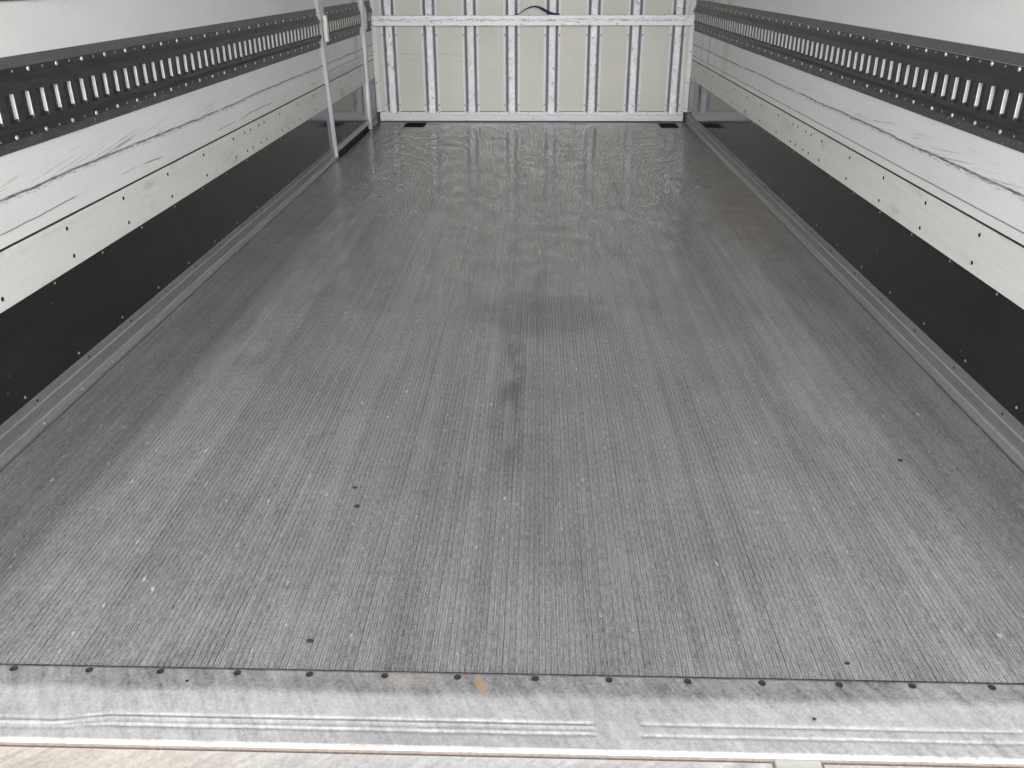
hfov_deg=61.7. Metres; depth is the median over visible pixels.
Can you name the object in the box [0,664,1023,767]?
sill
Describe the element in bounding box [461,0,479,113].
post
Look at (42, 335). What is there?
panel
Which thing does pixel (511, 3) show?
post
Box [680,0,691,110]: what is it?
board
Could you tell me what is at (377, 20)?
cross beam
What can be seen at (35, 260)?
board
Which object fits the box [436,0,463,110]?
board
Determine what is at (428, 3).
post
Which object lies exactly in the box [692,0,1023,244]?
wall
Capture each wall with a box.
[0,0,372,249]
[374,0,693,122]
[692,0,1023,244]
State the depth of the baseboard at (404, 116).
5.90 m
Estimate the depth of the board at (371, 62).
5.69 m
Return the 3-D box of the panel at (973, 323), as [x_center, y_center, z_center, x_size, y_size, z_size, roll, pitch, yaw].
[1.122,-0.810,3.404,0.008,0.224,5.304,1,26,2]
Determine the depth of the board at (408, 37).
5.77 m
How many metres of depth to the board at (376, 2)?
5.78 m
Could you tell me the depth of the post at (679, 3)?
5.72 m
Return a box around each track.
[0,9,321,156]
[364,0,371,31]
[694,0,1023,152]
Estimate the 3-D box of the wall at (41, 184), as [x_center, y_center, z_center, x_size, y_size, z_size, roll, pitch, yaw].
[-1.038,-1.675,3.061,0.051,2.270,5.464,1,26,2]
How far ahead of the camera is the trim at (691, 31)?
5.71 m
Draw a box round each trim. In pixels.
[369,0,380,111]
[683,0,695,111]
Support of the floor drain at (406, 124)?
on the floor
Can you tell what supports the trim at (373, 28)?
attached to the wall at (474, 1)
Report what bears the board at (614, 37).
attached to the wall at (474, 1)
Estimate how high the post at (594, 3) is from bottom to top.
2.190 m
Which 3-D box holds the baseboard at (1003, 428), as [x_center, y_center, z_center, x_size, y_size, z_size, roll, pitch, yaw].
[1.113,-0.670,3.466,0.022,0.084,5.294,1,26,2]
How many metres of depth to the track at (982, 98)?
2.41 m
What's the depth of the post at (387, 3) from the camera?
5.78 m
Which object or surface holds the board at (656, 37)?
attached to the wall at (474, 1)
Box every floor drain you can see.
[403,123,425,126]
[658,123,678,127]
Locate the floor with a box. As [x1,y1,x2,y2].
[0,121,1023,683]
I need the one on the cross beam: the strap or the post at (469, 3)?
the strap
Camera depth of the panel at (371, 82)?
5.76 m
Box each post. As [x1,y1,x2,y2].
[379,0,401,113]
[420,0,440,113]
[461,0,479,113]
[503,0,519,113]
[543,0,560,113]
[583,0,602,113]
[623,0,645,113]
[664,0,688,113]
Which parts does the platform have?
hinge plate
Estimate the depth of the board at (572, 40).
5.74 m
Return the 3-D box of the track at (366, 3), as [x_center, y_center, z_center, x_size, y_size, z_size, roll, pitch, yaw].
[-0.929,-2.385,5.560,0.015,0.185,0.179,1,26,2]
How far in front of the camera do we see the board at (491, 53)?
5.76 m
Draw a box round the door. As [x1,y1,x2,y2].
[314,0,372,157]
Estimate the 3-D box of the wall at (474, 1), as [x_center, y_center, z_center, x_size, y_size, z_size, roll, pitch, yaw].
[0.131,-2.836,5.478,2.232,2.270,0.034,1,26,2]
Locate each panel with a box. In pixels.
[0,107,332,424]
[369,78,375,113]
[688,79,1023,425]
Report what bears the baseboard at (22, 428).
attached to the wall at (41, 184)
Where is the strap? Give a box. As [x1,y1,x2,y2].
[515,6,559,14]
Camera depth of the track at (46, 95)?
2.31 m
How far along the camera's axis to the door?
4.93 m
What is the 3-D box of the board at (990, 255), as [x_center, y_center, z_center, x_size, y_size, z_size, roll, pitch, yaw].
[1.120,-0.964,3.335,0.011,0.122,5.312,1,26,2]
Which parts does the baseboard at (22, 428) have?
rail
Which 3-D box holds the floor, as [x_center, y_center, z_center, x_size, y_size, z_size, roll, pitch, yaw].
[0.055,-0.652,3.520,2.232,0.019,5.434,1,26,2]
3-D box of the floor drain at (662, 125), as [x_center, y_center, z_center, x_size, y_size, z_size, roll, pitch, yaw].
[1.046,-1.732,5.742,0.118,0.006,0.170,1,26,2]
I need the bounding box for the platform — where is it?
[0,746,992,767]
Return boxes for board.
[0,84,328,312]
[368,59,374,80]
[374,0,385,110]
[395,0,424,110]
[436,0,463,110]
[478,0,503,110]
[520,0,543,110]
[559,0,586,110]
[599,0,628,110]
[639,0,671,110]
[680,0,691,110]
[690,59,1023,308]
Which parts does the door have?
rail, post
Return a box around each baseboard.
[0,111,378,470]
[378,111,685,121]
[685,112,1023,471]
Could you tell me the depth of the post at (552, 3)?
5.75 m
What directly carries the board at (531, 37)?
attached to the wall at (474, 1)
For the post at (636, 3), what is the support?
attached to the wall at (474, 1)
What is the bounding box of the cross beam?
[371,15,694,25]

